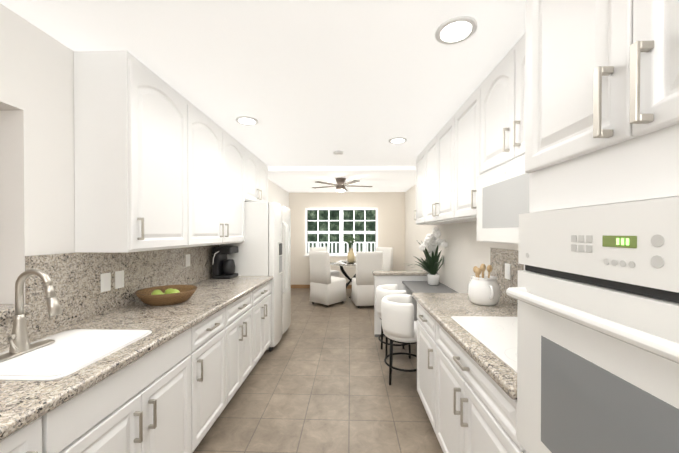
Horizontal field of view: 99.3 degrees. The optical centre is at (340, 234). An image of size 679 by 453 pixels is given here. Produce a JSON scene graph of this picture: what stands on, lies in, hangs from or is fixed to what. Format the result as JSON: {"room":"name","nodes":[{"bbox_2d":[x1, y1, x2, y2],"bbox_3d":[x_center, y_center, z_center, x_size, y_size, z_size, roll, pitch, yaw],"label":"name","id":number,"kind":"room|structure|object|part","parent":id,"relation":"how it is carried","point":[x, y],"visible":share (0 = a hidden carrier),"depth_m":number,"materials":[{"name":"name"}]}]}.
{"room":"dining room and kitchen","nodes":[
{"label":"dining room and kitchen","id":0,"kind":"room"},
{"bbox_2d":[0,3,287,303],"bbox_3d":[-1.545,0.173,2.679,0.135,2.440,9.660,0,0,2],"label":"wall","id":1,"kind":"structure","parent":0,"point":[37,198],"depth_m":1.43,"materials":[{"name":"white paint"}]},
{"bbox_2d":[101,272,110,291],"bbox_3d":[-1.480,0.299,1.817,0.007,0.114,0.070,0,0,2],"label":"electrical outlet","id":2,"kind":"object","parent":1,"relation":"attached to","point":[106,281],"depth_m":1.81,"materials":[{"name":"white plastic"}]},
{"bbox_2d":[0,245,218,345],"bbox_3d":[-1.520,0.299,1.058,0.020,0.389,4.680,0,0,2],"label":"backsplash","id":3,"kind":"structure","parent":1,"relation":"attached to","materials":[{"name":"stone"}]},
{"bbox_2d":[115,270,123,288],"bbox_3d":[-1.477,0.299,1.927,0.007,0.114,0.070,0,0,2],"label":"electrical outlet","id":4,"kind":"object","parent":1,"relation":"attached to","point":[119,275],"depth_m":1.92,"materials":[{"name":"white plastic"}]},
{"bbox_2d":[74,50,189,252],"bbox_3d":[-1.337,-0.470,1.915,0.328,1.138,0.575,0,0,2],"label":"upper cabinet","id":5,"kind":"object","parent":1,"relation":"attached to","point":[160,163],"depth_m":1.63,"materials":[{"name":"white wood"}]},
{"bbox_2d":[186,254,189,266],"bbox_3d":[-1.450,0.243,2.736,0.007,0.114,0.070,0,0,2],"label":"electrical outlet","id":6,"kind":"object","parent":1,"relation":"attached to","point":[188,255],"depth_m":2.72,"materials":[{"name":"white plastic"}]},
{"bbox_2d":[190,102,245,246],"bbox_3d":[-1.308,-0.476,2.794,0.328,1.138,1.185,0,0,2],"label":"upper cabinet","id":7,"kind":"object","parent":1,"relation":"attached to","point":[217,159],"depth_m":2.64,"materials":[{"name":"white wood"}]},
{"bbox_2d":[246,148,267,201],"bbox_3d":[-1.272,-0.734,3.870,0.328,0.638,0.970,0,0,2],"label":"upper cabinet","id":8,"kind":"object","parent":1,"relation":"attached to","point":[256,169],"depth_m":3.79,"materials":[{"name":"white wood"}]},
{"bbox_2d":[0,0,524,192],"bbox_3d":[-1.433,-1.097,2.667,6.090,0.100,9.660,0,0,2],"label":"ceiling","id":9,"kind":"structure","parent":0,"point":[310,83],"depth_m":1.74,"materials":[{"name":"white paint"}]},
{"bbox_2d":[235,116,257,125],"bbox_3d":[-0.858,-1.040,2.638,0.199,0.012,0.199,0,0,-22],"label":"recessed light","id":10,"kind":"object","parent":9,"relation":"in","point":[244,120],"depth_m":2.61,"materials":[{"name":"white glass"}]},
{"bbox_2d":[333,150,342,154],"bbox_3d":[-0.034,-1.037,3.661,0.130,0.032,0.130,0,0,2],"label":"smoke detector","id":11,"kind":"object","parent":9,"relation":"attached to","point":[337,152],"visible":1,"depth_m":3.62,"materials":[{"name":"white plastic"}]},
{"bbox_2d":[268,166,415,173],"bbox_3d":[0.055,-1.024,4.544,2.936,0.069,0.170,0,0,2],"label":"ceiling beam","id":12,"kind":"structure","parent":9,"relation":"attached to","point":[355,169],"depth_m":4.47,"materials":[{"name":"white paint"}]},
{"bbox_2d":[312,178,372,191],"bbox_3d":[0.013,-0.939,5.493,1.198,0.250,1.178,0,0,2],"label":"ceiling fan","id":13,"kind":"object","parent":9,"relation":"hanging from","point":[340,185],"visible":1,"depth_m":5.39,"materials":[{"name":"brown metal"}]},
{"bbox_2d":[389,137,406,143],"bbox_3d":[0.631,-1.044,3.199,0.199,0.012,0.199,0,0,-37],"label":"recessed light","id":14,"kind":"object","parent":9,"relation":"in","point":[397,140],"depth_m":3.18,"materials":[{"name":"white"}]},
{"bbox_2d":[435,15,476,44],"bbox_3d":[0.583,-1.032,1.464,0.199,0.012,0.199,0,0,-22],"label":"recessed light","id":15,"kind":"object","parent":9,"relation":"in","point":[455,30],"depth_m":1.45,"materials":[{"name":"white"}]},
{"bbox_2d":[193,288,442,452],"bbox_3d":[-1.433,1.418,2.684,6.090,0.050,9.660,0,0,2],"label":"floor","id":16,"kind":"structure","parent":0,"point":[316,380],"depth_m":2.47,"materials":[{"name":"tile"}]},
{"bbox_2d":[0,408,55,452],"bbox_3d":[-1.228,0.974,0.588,0.634,0.868,0.610,0,0,2],"label":"base cabinet","id":17,"kind":"object","parent":16,"relation":"on","point":[38,436],"depth_m":0.85,"materials":[{"name":"white wood"}]},
{"bbox_2d":[0,245,272,440],"bbox_3d":[-1.282,0.393,1.031,0.831,0.576,4.720,0,0,2],"label":"countertop","id":18,"kind":"structure","parent":17,"relation":"on","point":[69,329],"depth_m":1.45,"materials":[{"name":"stone"}]},
{"bbox_2d":[0,269,61,362],"bbox_3d":[-1.250,0.313,1.184,0.204,0.346,0.260,0,0,2],"label":"faucet","id":19,"kind":"object","parent":18,"relation":"on","point":[20,349],"depth_m":1.17,"materials":[{"name":"silver metal"}]},
{"bbox_2d":[0,329,151,380],"bbox_3d":[-1.178,0.583,1.234,0.455,0.193,0.500,0,0,2],"label":"sink","id":20,"kind":"object","parent":18,"relation":"in","point":[59,356],"depth_m":1.29,"materials":[{"name":"white ceramic"}]},
{"bbox_2d":[135,285,197,305],"bbox_3d":[-1.262,0.440,2.101,0.392,0.093,0.392,0,0,2],"label":"fruit basket","id":21,"kind":"object","parent":18,"relation":"on","point":[164,295],"visible":1,"depth_m":2.03,"materials":[{"name":"wood"}]},
{"bbox_2d":[212,246,237,278],"bbox_3d":[-1.287,0.307,3.214,0.205,0.345,0.276,0,0,2],"label":"coffee maker","id":22,"kind":"object","parent":18,"relation":"on","point":[223,266],"visible":1,"depth_m":3.14,"materials":[{"name":"black plastic"}]},
{"bbox_2d":[56,325,195,452],"bbox_3d":[-1.205,0.969,1.299,0.634,0.868,0.814,0,0,2],"label":"base cabinet","id":23,"kind":"object","parent":16,"relation":"on","point":[176,394],"depth_m":1.28,"materials":[{"name":"white wood"}]},
{"bbox_2d":[196,306,227,447],"bbox_3d":[-1.183,0.964,1.939,0.634,0.868,0.466,0,0,2],"label":"base cabinet","id":24,"kind":"object","parent":16,"relation":"on","point":[212,332],"depth_m":1.93,"materials":[{"name":"white wood"}]},
{"bbox_2d":[228,289,255,402],"bbox_3d":[-1.166,0.961,2.467,0.634,0.868,0.590,0,0,2],"label":"base cabinet","id":25,"kind":"object","parent":16,"relation":"on","point":[242,312],"depth_m":2.45,"materials":[{"name":"white wood"}]},
{"bbox_2d":[220,202,290,351],"bbox_3d":[-1.060,0.498,3.876,0.716,1.775,0.960,0,0,2],"label":"fridge","id":26,"kind":"object","parent":16,"relation":"on","point":[264,248],"visible":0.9,"depth_m":3.40,"materials":[{"name":"white metal"}]},
{"bbox_3d":[-0.766,0.468,3.866,0.126,1.705,0.952,0,0,2],"label":"door","id":27,"kind":"part","parent":26,"relation":"part of","materials":[{"name":"white metal"}]},
{"bbox_2d":[256,280,270,363],"bbox_3d":[-1.146,0.957,3.076,0.634,0.868,0.630,0,0,2],"label":"base cabinet","id":28,"kind":"object","parent":16,"relation":"on","point":[263,296],"depth_m":3.07,"materials":[{"name":"white wood"}]},
{"bbox_2d":[310,247,339,276],"bbox_3d":[-0.384,0.835,6.925,0.520,1.060,0.580,0,1,-44],"label":"dining chair","id":29,"kind":"object","parent":16,"relation":"on","point":[335,273],"visible":0.17,"depth_m":6.92,"materials":[{"name":"white fabric"}]},
{"bbox_2d":[309,250,345,306],"bbox_3d":[-0.261,0.843,5.765,0.520,1.060,0.580,0,1,42],"label":"dining chair","id":30,"kind":"object","parent":16,"relation":"on","point":[326,288],"visible":1,"depth_m":5.55,"materials":[{"name":"white fabric"}]},
{"bbox_2d":[330,234,357,297],"bbox_3d":[0.223,0.677,6.296,1.000,1.383,1.000,0,0,2],"label":"dining table","id":31,"kind":"object","parent":16,"relation":"on","point":[351,261],"visible":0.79,"depth_m":6.24,"materials":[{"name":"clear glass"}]},
{"bbox_2d":[342,234,357,262],"bbox_3d":[0.222,0.301,6.317,0.385,0.631,0.422,0,0,2],"label":"vase","id":32,"kind":"object","parent":31,"relation":"on","point":[351,257],"depth_m":6.26,"materials":[{"name":"gold ceramic"}]},
{"bbox_2d":[351,251,382,307],"bbox_3d":[0.503,0.844,5.637,0.520,1.060,0.580,0,0,-8],"label":"dining chair","id":33,"kind":"object","parent":16,"relation":"on","point":[362,292],"visible":0.75,"depth_m":5.36,"materials":[{"name":"white fabric"}]},
{"bbox_2d":[376,247,392,270],"bbox_3d":[0.869,0.835,6.843,0.580,1.060,0.520,0,1,-40],"label":"dining chair","id":34,"kind":"object","parent":16,"relation":"on","point":[387,258],"visible":0.38,"depth_m":6.83,"materials":[{"name":"white fabric"}]},
{"bbox_2d":[376,284,410,358],"bbox_3d":[0.627,1.002,3.373,0.433,0.775,0.454,0,0,2],"label":"stool","id":35,"kind":"object","parent":16,"relation":"on","point":[382,291],"visible":0.29,"depth_m":3.26,"materials":[{"name":"white fabric"}]},
{"bbox_2d":[381,294,416,384],"bbox_3d":[0.607,1.006,2.783,0.434,0.775,0.453,0,0,2],"label":"stool","id":36,"kind":"object","parent":16,"relation":"on","point":[399,324],"visible":0.75,"depth_m":2.62,"materials":[{"name":"white fabric"}]},
{"bbox_2d":[417,302,432,426],"bbox_3d":[0.930,0.963,2.117,0.626,0.868,0.550,0,0,2],"label":"base cabinet","id":37,"kind":"object","parent":16,"relation":"on","point":[425,320],"depth_m":2.11,"materials":[{"name":"white wood"}]},
{"bbox_2d":[402,281,457,321],"bbox_3d":[1.038,1.008,3.154,0.478,0.765,1.460,0,0,2],"label":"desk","id":38,"kind":"object","parent":16,"relation":"on","point":[410,287],"visible":0.21,"depth_m":3.48,"materials":[{"name":"grey stone"}]},
{"bbox_2d":[408,227,447,284],"bbox_3d":[1.007,0.263,3.640,0.553,0.717,0.797,0,0,2],"label":"orchid plant","id":39,"kind":"object","parent":38,"relation":"on","point":[432,243],"visible":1,"depth_m":3.51,"materials":[{"name":"green plant"}]},
{"bbox_2d":[433,318,526,452],"bbox_3d":[0.905,0.968,1.378,0.626,0.868,0.928,0,0,2],"label":"base cabinet","id":40,"kind":"object","parent":16,"relation":"on","point":[469,404],"depth_m":1.35,"materials":[{"name":"white wood"}]},
{"bbox_2d":[412,248,523,399],"bbox_3d":[0.900,0.319,1.664,0.656,0.418,1.508,0,0,2],"label":"countertop","id":41,"kind":"structure","parent":40,"relation":"on","point":[484,338],"depth_m":1.61,"materials":[{"name":"stone"}]},
{"bbox_2d":[451,316,516,372],"bbox_3d":[0.894,0.483,1.329,0.510,0.018,0.760,0,0,2],"label":"cooktop","id":42,"kind":"object","parent":41,"relation":"in","point":[497,335],"depth_m":1.41,"materials":[{"name":"white"}]},
{"bbox_2d":[468,264,500,305],"bbox_3d":[1.013,0.347,2.045,0.210,0.280,0.284,0,0,2],"label":"utensil crock","id":43,"kind":"object","parent":41,"relation":"on","point":[483,290],"visible":1,"depth_m":1.97,"materials":[{"name":"white ceramic"}]},
{"bbox_2d":[506,0,678,452],"bbox_3d":[0.838,0.189,0.559,0.707,2.438,0.700,0,0,2],"label":"tall cabinet","id":44,"kind":"object","parent":16,"relation":"on","point":[595,293],"visible":1,"depth_m":0.62,"materials":[{"name":"white wood"}]},
{"bbox_2d":[506,197,678,452],"bbox_3d":[0.813,0.302,0.560,0.657,0.732,0.684,0,0,2],"label":"oven","id":45,"kind":"object","parent":44,"relation":"in","point":[596,293],"depth_m":0.61,"materials":[{"name":"white metal"}]},
{"bbox_2d":[288,192,395,284],"bbox_3d":[0.150,0.142,7.385,2.910,2.440,0.140,0,0,2],"label":"wall","id":46,"kind":"structure","parent":0,"point":[385,202],"depth_m":7.32,"materials":[{"name":"white paint"}]},
{"bbox_2d":[291,285,351,288],"bbox_3d":[0.149,1.317,7.312,2.880,0.090,0.018,0,0,2],"label":"baseboard","id":47,"kind":"structure","parent":46,"relation":"attached to","point":[308,286],"depth_m":7.33,"materials":[{"name":"brown wood"}]},
{"bbox_2d":[304,208,377,256],"bbox_3d":[0.013,-0.067,7.348,1.910,1.238,0.120,0,0,2],"label":"window","id":48,"kind":"structure","parent":46,"relation":"in","point":[341,242],"depth_m":7.35,"materials":[{"name":"white"}]},
{"bbox_2d":[372,271,437,336],"bbox_3d":[0.871,0.947,3.965,0.869,0.875,0.190,0,0,2],"label":"wall","id":49,"kind":"structure","parent":0,"point":[389,277],"depth_m":3.90,"materials":[{"name":"white paint"}]},
{"bbox_2d":[396,184,518,292],"bbox_3d":[1.423,0.174,2.580,0.375,2.440,9.660,0,0,2],"label":"wall","id":50,"kind":"structure","parent":0,"point":[463,252],"depth_m":3.53,"materials":[{"name":"white paint"}]},
{"bbox_2d":[414,151,421,224],"bbox_3d":[1.145,-0.592,3.634,0.298,0.918,0.482,0,0,2],"label":"upper cabinet","id":51,"kind":"object","parent":50,"relation":"attached to","point":[418,210],"depth_m":3.71,"materials":[{"name":"white wood"}]},
{"bbox_2d":[422,119,472,224],"bbox_3d":[1.121,-0.587,2.910,0.298,0.918,0.965,0,0,2],"label":"upper cabinet","id":52,"kind":"object","parent":50,"relation":"attached to","point":[436,155],"depth_m":2.90,"materials":[{"name":"white wood"}]},
{"bbox_2d":[450,87,477,220],"bbox_3d":[1.096,-0.582,2.187,0.298,0.918,0.483,0,0,2],"label":"upper cabinet","id":53,"kind":"object","parent":50,"relation":"attached to","point":[464,123],"depth_m":2.22,"materials":[{"name":"white wood"}]},
{"bbox_2d":[478,33,524,175],"bbox_3d":[1.075,-0.718,1.535,0.298,0.638,0.820,0,0,2],"label":"upper cabinet","id":54,"kind":"object","parent":50,"relation":"attached to","point":[481,131],"depth_m":1.65,"materials":[{"name":"white wood"}]},
{"bbox_2d":[477,155,528,243],"bbox_3d":[1.039,-0.172,1.423,0.362,0.444,1.034,0,0,2],"label":"microwave","id":55,"kind":"object","parent":54,"relation":"attached to","point":[502,197],"visible":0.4,"depth_m":1.61,"materials":[{"name":"white"}]},
{"bbox_2d":[490,248,523,304],"bbox_3d":[1.217,0.300,1.639,0.020,0.379,1.478,0,0,2],"label":"backsplash","id":56,"kind":"structure","parent":50,"relation":"attached to","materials":[{"name":"stone"}]},
{"bbox_2d":[505,263,510,279],"bbox_3d":[1.219,0.267,2.108,0.007,0.114,0.070,0,0,2],"label":"electrical outlet","id":57,"kind":"object","parent":50,"relation":"attached to","point":[507,266],"depth_m":2.10,"materials":[{"name":"white plastic"}]},
{"label":"outside","id":58,"kind":"structure","parent":0,"visible":0},
{"bbox_2d":[308,210,374,252],"bbox_3d":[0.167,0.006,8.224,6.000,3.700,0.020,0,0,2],"label":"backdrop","id":59,"kind":"structure","parent":58,"point":[347,225],"depth_m":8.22,"materials":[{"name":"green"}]}
]}

